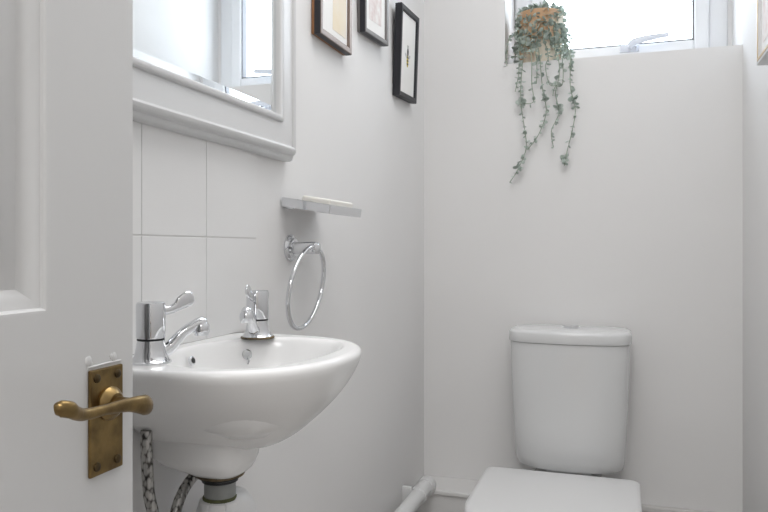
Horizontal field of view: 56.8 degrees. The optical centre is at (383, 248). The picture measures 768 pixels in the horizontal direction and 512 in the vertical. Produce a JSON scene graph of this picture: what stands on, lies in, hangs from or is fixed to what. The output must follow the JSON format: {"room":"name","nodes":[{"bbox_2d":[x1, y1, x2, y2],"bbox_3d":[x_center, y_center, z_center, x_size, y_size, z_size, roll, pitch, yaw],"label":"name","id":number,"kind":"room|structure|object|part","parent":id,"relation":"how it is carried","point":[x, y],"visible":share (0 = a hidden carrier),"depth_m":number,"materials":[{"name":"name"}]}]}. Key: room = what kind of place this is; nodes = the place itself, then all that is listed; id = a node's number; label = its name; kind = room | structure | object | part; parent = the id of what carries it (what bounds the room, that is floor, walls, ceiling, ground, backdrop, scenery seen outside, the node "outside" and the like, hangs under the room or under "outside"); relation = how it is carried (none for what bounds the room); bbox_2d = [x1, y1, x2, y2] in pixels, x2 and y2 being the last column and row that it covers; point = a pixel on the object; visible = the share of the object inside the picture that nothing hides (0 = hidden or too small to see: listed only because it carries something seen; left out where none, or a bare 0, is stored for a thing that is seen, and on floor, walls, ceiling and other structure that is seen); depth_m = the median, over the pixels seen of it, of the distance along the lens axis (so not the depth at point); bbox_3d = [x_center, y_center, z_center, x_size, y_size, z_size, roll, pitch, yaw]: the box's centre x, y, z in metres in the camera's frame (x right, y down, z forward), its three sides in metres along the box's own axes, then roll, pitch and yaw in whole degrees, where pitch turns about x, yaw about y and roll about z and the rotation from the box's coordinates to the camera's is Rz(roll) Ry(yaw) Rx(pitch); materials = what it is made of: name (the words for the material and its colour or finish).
{"room":"bathroom","nodes":[
{"label":"bathroom","id":0,"kind":"room"},
{"bbox_2d":[133,0,423,511],"bbox_3d":[-0.274,-0.145,1.231,0.120,2.250,2.860,0,0,19],"label":"wall","id":1,"kind":"structure","parent":0,"point":[358,143],"depth_m":1.65,"materials":[{"name":"paint"}]},
{"bbox_2d":[133,121,255,354],"bbox_3d":[-0.335,-0.017,0.849,0.006,0.302,0.737,0,0,19],"label":"wall tiles","id":2,"kind":"structure","parent":1,"relation":"attached to","point":[194,199],"depth_m":1.02,"materials":[{"name":"white tile"}]},
{"bbox_2d":[133,0,295,161],"bbox_3d":[-0.287,-0.621,0.954,0.031,0.920,0.746,0,0,19],"label":"wall mirror","id":3,"kind":"object","parent":1,"relation":"attached to","point":[223,72],"visible":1,"depth_m":1.06,"materials":[{"name":"white wood"}]},
{"bbox_2d":[133,0,275,112],"bbox_3d":[-0.287,-0.621,0.954,0.008,0.772,0.598,0,0,19],"label":"mirror glass","id":4,"kind":"object","parent":3,"relation":"attached to","point":[224,50],"depth_m":1.05,"materials":[{"name":"white"}]},
{"bbox_2d":[133,333,360,481],"bbox_3d":[-0.170,0.215,0.934,0.264,0.162,0.356,0,0,19],"label":"basin","id":5,"kind":"object","parent":1,"relation":"attached to","point":[219,400],"visible":0.86,"depth_m":0.85,"materials":[{"name":"white ceramic"}]},
{"bbox_2d":[140,430,158,511],"bbox_3d":[-0.290,0.592,0.857,0.022,0.737,0.059,0,0,5],"label":"hose","id":6,"kind":"object","parent":5,"relation":"hanging from","point":[146,449],"visible":1,"depth_m":0.87,"materials":[{"name":"metal"}]},
{"bbox_2d":[133,291,209,365],"bbox_3d":[-0.258,0.092,0.850,0.092,0.082,0.048,0,0,-44],"label":"tap","id":7,"kind":"object","parent":5,"relation":"on","point":[151,349],"visible":1,"depth_m":0.82,"materials":[{"name":"silver metal"}]},
{"bbox_3d":[-0.247,0.065,0.850,0.040,0.028,0.008,0,0,-29],"label":"lever","id":8,"kind":"part","parent":7,"relation":"part of","materials":[{"name":"silver metal"}]},
{"bbox_3d":[-0.243,0.107,0.854,0.060,0.049,0.019,0,0,-32],"label":"spout","id":9,"kind":"part","parent":7,"relation":"part of","materials":[{"name":"silver metal"}]},
{"bbox_2d":[170,474,197,511],"bbox_3d":[-0.255,0.616,0.970,0.021,0.690,0.134,0,0,26],"label":"hose","id":10,"kind":"object","parent":5,"relation":"attached to","point":[188,482],"visible":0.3,"depth_m":0.94,"materials":[{"name":"metal"}]},
{"bbox_2d":[196,478,256,511],"bbox_3d":[-0.210,0.388,0.959,0.082,0.184,0.110,0,0,1],"label":"trap","id":11,"kind":"object","parent":5,"relation":"attached to","point":[223,496],"visible":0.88,"depth_m":0.92,"materials":[{"name":"white plastic"}]},
{"bbox_2d":[239,285,274,339],"bbox_3d":[-0.196,0.092,1.050,0.050,0.082,0.086,0,0,19],"label":"tap","id":12,"kind":"object","parent":5,"relation":"on","point":[255,314],"visible":1,"depth_m":1.05,"materials":[{"name":"silver metal"}]},
{"bbox_3d":[-0.195,0.107,1.034,0.019,0.049,0.052,0,0,10],"label":"spout","id":13,"kind":"part","parent":12,"relation":"part of","materials":[{"name":"silver metal"}]},
{"bbox_3d":[-0.195,0.065,1.036,0.008,0.028,0.040,0,0,11],"label":"lever","id":14,"kind":"part","parent":12,"relation":"part of","materials":[{"name":"silver metal"}]},
{"bbox_2d":[284,234,325,330],"bbox_3d":[-0.155,0.060,1.300,0.062,0.175,0.157,0,0,19],"label":"towel ring","id":15,"kind":"object","parent":1,"relation":"attached to","point":[292,247],"visible":1,"depth_m":1.31,"materials":[{"name":"silver metal"}]},
{"bbox_3d":[-0.143,-0.002,1.321,0.054,0.023,0.025,0,0,19],"label":"bracket arm","id":16,"kind":"part","parent":15,"relation":"part of","materials":[{"name":"silver metal"}]},
{"bbox_2d":[281,197,361,216],"bbox_3d":[-0.120,-0.079,1.355,0.105,0.032,0.160,0,0,19],"label":"shelf","id":17,"kind":"object","parent":1,"relation":"attached to","point":[288,203],"visible":0.92,"depth_m":1.28,"materials":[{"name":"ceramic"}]},
{"bbox_2d":[302,195,352,207],"bbox_3d":[-0.105,-0.082,1.333,0.059,0.031,0.114,0,0,19],"label":"soap bar","id":18,"kind":"object","parent":17,"relation":"on","point":[305,198],"visible":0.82,"depth_m":1.28,"materials":[{"name":"white"}]},
{"bbox_2d":[311,0,351,55],"bbox_3d":[-0.107,-0.546,1.500,0.021,0.230,0.172,1,0,19],"label":"picture frame","id":19,"kind":"object","parent":1,"relation":"attached to","point":[331,23],"visible":1,"depth_m":1.50,"materials":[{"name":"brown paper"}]},
{"bbox_2d":[333,0,345,38],"bbox_3d":[-0.095,-0.536,1.524,0.001,0.150,0.075,0,0,19],"label":"print","id":20,"kind":"object","parent":19,"relation":"attached to","point":[339,6],"depth_m":1.52},
{"bbox_2d":[357,0,388,46],"bbox_3d":[-0.025,-0.630,1.739,0.027,0.242,0.188,0,0,19],"label":"picture frame","id":21,"kind":"object","parent":1,"relation":"attached to","point":[372,15],"visible":1,"depth_m":1.74,"materials":[{"name":"grey metal"}]},
{"bbox_2d":[369,0,381,26],"bbox_3d":[-0.021,-0.630,1.738,0.001,0.150,0.092,1,4,19],"label":"print","id":22,"kind":"object","parent":21,"relation":"attached to","point":[375,6],"depth_m":1.75},
{"bbox_2d":[393,2,418,103],"bbox_3d":[0.063,-0.543,1.993,0.032,0.255,0.181,0,0,19],"label":"picture frame","id":23,"kind":"object","parent":1,"relation":"attached to","point":[406,34],"visible":1,"depth_m":1.97,"materials":[{"name":"black wood"}]},
{"bbox_2d":[394,475,435,511],"bbox_3d":[-0.061,0.540,1.560,0.074,0.363,1.144,0,0,19],"label":"pipe","id":24,"kind":"object","parent":1,"relation":"attached to","point":[412,499],"visible":0.76,"depth_m":1.99,"materials":[{"name":"white plastic"}]},
{"bbox_2d":[424,0,742,511],"bbox_3d":[0.603,-0.145,2.234,0.905,2.250,0.300,0,0,19],"label":"wall","id":25,"kind":"structure","parent":0,"point":[640,232],"depth_m":2.07,"materials":[{"name":"paint"}]},
{"bbox_2d":[413,475,477,511],"bbox_3d":[0.399,0.845,2.076,0.620,0.270,0.130,0,0,19],"label":"trim","id":26,"kind":"structure","parent":25,"relation":"attached to","point":[450,494],"depth_m":2.10,"materials":[{"name":"white paint"}]},
{"bbox_2d":[504,0,579,182],"bbox_3d":[0.486,-0.472,2.165,0.222,0.553,0.178,0,0,19],"label":"potted plant","id":27,"kind":"object","parent":25,"relation":"on","point":[541,34],"visible":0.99,"depth_m":2.12,"materials":[{"name":"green plant"}]},
{"bbox_3d":[0.407,-0.643,2.155,0.077,0.192,0.081,0,0,19],"label":"trailing stem","id":28,"kind":"part","parent":27,"relation":"part of","materials":[{"name":"green plant"}]},
{"bbox_3d":[0.423,-0.647,2.179,0.070,0.184,0.032,0,0,-3],"label":"trailing stem","id":29,"kind":"part","parent":27,"relation":"part of","materials":[{"name":"green plant"}]},
{"bbox_3d":[0.427,-0.665,2.169,0.067,0.153,0.031,0,0,-17],"label":"trailing stem","id":30,"kind":"part","parent":27,"relation":"part of","materials":[{"name":"green plant"}]},
{"bbox_3d":[0.415,-0.601,2.151,0.040,0.262,0.092,0,0,37],"label":"trailing stem","id":31,"kind":"part","parent":27,"relation":"part of","materials":[{"name":"grey"}]},
{"bbox_3d":[0.415,-0.465,2.143,0.067,0.538,0.091,0,0,19],"label":"trailing stem","id":32,"kind":"part","parent":27,"relation":"part of","materials":[{"name":"grey"}]},
{"bbox_3d":[0.432,-0.670,2.155,0.068,0.151,0.035,0,0,-32],"label":"trailing stem","id":33,"kind":"part","parent":27,"relation":"part of","materials":[{"name":"green plant"}]},
{"bbox_3d":[0.440,-0.662,2.145,0.030,0.146,0.067,0,0,40],"label":"trailing stem","id":34,"kind":"part","parent":27,"relation":"part of","materials":[{"name":"green plant"}]},
{"bbox_3d":[0.437,-0.575,2.142,0.049,0.312,0.084,0,0,19],"label":"trailing stem","id":35,"kind":"part","parent":27,"relation":"part of","materials":[{"name":"grey"}]},
{"bbox_3d":[0.448,-0.660,2.138,0.034,0.166,0.065,0,0,19],"label":"trailing stem","id":36,"kind":"part","parent":27,"relation":"part of","materials":[{"name":"green plant"}]},
{"bbox_3d":[0.450,-0.610,2.131,0.038,0.242,0.089,0,0,7],"label":"trailing stem","id":37,"kind":"part","parent":27,"relation":"part of","materials":[{"name":"grey"}]},
{"bbox_3d":[0.462,-0.668,2.131,0.037,0.143,0.069,0,0,19],"label":"trailing stem","id":38,"kind":"part","parent":27,"relation":"part of","materials":[{"name":"green plant"}]},
{"bbox_3d":[0.467,-0.515,2.129,0.066,0.439,0.088,0,0,19],"label":"trailing stem","id":39,"kind":"part","parent":27,"relation":"part of","materials":[{"name":"grey"}]},
{"bbox_3d":[0.480,-0.640,2.185,0.144,0.158,0.144,0,0,19],"label":"pot","id":40,"kind":"part","parent":27,"relation":"part of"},
{"bbox_3d":[0.476,-0.677,2.125,0.036,0.134,0.074,0,0,5],"label":"trailing stem","id":41,"kind":"part","parent":27,"relation":"part of","materials":[{"name":"green plant"}]},
{"bbox_3d":[0.489,-0.683,2.128,0.043,0.131,0.062,0,0,19],"label":"trailing stem","id":42,"kind":"part","parent":27,"relation":"part of","materials":[{"name":"green plant"}]},
{"bbox_3d":[0.479,-0.611,2.121,0.037,0.264,0.096,0,0,-21],"label":"trailing stem","id":43,"kind":"part","parent":27,"relation":"part of","materials":[{"name":"grey"}]},
{"bbox_3d":[0.500,-0.650,2.130,0.030,0.183,0.069,0,0,-34],"label":"trailing stem","id":44,"kind":"part","parent":27,"relation":"part of","materials":[{"name":"green plant"}]},
{"bbox_3d":[0.496,-0.518,2.119,0.033,0.443,0.108,0,0,-18],"label":"trailing stem","id":45,"kind":"part","parent":27,"relation":"part of","materials":[{"name":"grey"}]},
{"bbox_3d":[0.511,-0.656,2.137,0.034,0.173,0.071,0,0,-45],"label":"trailing stem","id":46,"kind":"part","parent":27,"relation":"part of","materials":[{"name":"green plant"}]},
{"bbox_3d":[0.513,-0.591,2.117,0.042,0.282,0.114,0,0,-1],"label":"trailing stem","id":47,"kind":"part","parent":27,"relation":"part of","materials":[{"name":"grey"}]},
{"bbox_3d":[0.531,-0.648,2.156,0.070,0.196,0.036,0,0,19],"label":"trailing stem","id":48,"kind":"part","parent":27,"relation":"part of","materials":[{"name":"grey"}]},
{"bbox_3d":[0.524,-0.653,2.145,0.066,0.188,0.041,0,0,19],"label":"trailing stem","id":49,"kind":"part","parent":27,"relation":"part of","materials":[{"name":"grey"}]},
{"bbox_3d":[0.536,-0.658,2.166,0.071,0.181,0.030,0,0,9],"label":"trailing stem","id":50,"kind":"part","parent":27,"relation":"part of","materials":[{"name":"grey"}]},
{"bbox_3d":[0.541,-0.630,2.132,0.044,0.222,0.120,0,0,-20],"label":"trailing stem","id":51,"kind":"part","parent":27,"relation":"part of","materials":[{"name":"grey"}]},
{"bbox_3d":[0.530,-0.489,2.115,0.051,0.491,0.133,0,0,-14],"label":"trailing stem","id":52,"kind":"part","parent":27,"relation":"part of","materials":[{"name":"grey"}]},
{"bbox_2d":[515,0,727,62],"bbox_3d":[0.736,-0.850,2.247,0.638,0.577,0.112,0,0,19],"label":"window","id":53,"kind":"structure","parent":25,"relation":"in","point":[709,17],"depth_m":2.16,"materials":[{"name":"white plastic"}]},
{"bbox_3d":[0.801,-0.635,2.186,0.140,0.042,0.038,0,0,19],"label":"handle","id":54,"kind":"part","parent":53,"relation":"part of","materials":[{"name":"white plastic"}]},
{"bbox_2d":[642,504,711,511],"bbox_3d":[0.846,0.854,1.984,0.285,0.252,0.020,0,0,19],"label":"baseboard","id":55,"kind":"structure","parent":25,"relation":"attached to","point":[645,508],"depth_m":2.00,"materials":[{"name":"grey paint"}]},
{"bbox_2d":[732,0,767,511],"bbox_3d":[0.698,-0.145,0.905,0.120,2.250,2.860,0,0,19],"label":"wall","id":56,"kind":"structure","parent":0,"point":[744,12],"depth_m":1.77,"materials":[{"name":"paint"}]},
{"bbox_2d":[757,0,767,65],"bbox_3d":[0.783,-0.616,1.399,0.031,0.420,0.360,0,0,19],"label":"picture frame","id":57,"kind":"object","parent":56,"relation":"attached to","point":[762,5],"visible":1,"depth_m":1.54,"materials":[{"name":"white wood"}]},
{"bbox_2d":[763,0,767,41],"bbox_3d":[0.775,-0.616,1.401,0.001,0.340,0.280,0,0,19],"label":"print","id":58,"kind":"object","parent":57,"relation":"attached to","point":[765,2],"depth_m":1.51},
{"bbox_3d":[0.212,1.030,1.068,1.145,0.100,2.860,0,0,19],"label":"floor","id":59,"kind":"structure","parent":0,"visible":0},
{"bbox_2d":[464,324,641,511],"bbox_3d":[0.430,0.598,1.758,0.390,0.764,0.691,0,0,19],"label":"toilet","id":60,"kind":"object","parent":59,"relation":"on","point":[570,383],"visible":1,"depth_m":1.90,"materials":[{"name":"white ceramic"}]},
{"bbox_3d":[0.392,0.594,1.645,0.390,0.022,0.453,0,0,19],"label":"seat lid","id":61,"kind":"part","parent":60,"relation":"part of","materials":[{"name":"white plastic"}]},
{"bbox_3d":[0.520,0.239,1.990,0.330,0.038,0.194,0,0,19],"label":"cistern lid","id":62,"kind":"part","parent":60,"relation":"part of","materials":[{"name":"white ceramic"}]},
{"bbox_3d":[-0.227,-0.145,-0.240,0.905,2.250,0.100,0,0,19],"label":"wall","id":63,"kind":"structure","parent":0,"visible":0},
{"bbox_2d":[0,0,152,511],"bbox_3d":[-0.320,-0.013,0.257,0.092,1.974,0.718,0,0,19],"label":"door","id":64,"kind":"structure","parent":63,"relation":"in","point":[68,404],"depth_m":0.53,"materials":[{"name":"grey paint"}]},
{"bbox_3d":[-0.210,0.117,0.517,0.049,0.038,0.114,0,0,19],"label":"lever handle","id":65,"kind":"part","parent":64,"relation":"part of","materials":[{"name":"gold metal"}]},
{"bbox_3d":[-0.221,0.136,0.565,0.003,0.084,0.038,0,0,19],"label":"handle plate","id":66,"kind":"part","parent":64,"relation":"part of","materials":[{"name":"gold metal"}]}
]}

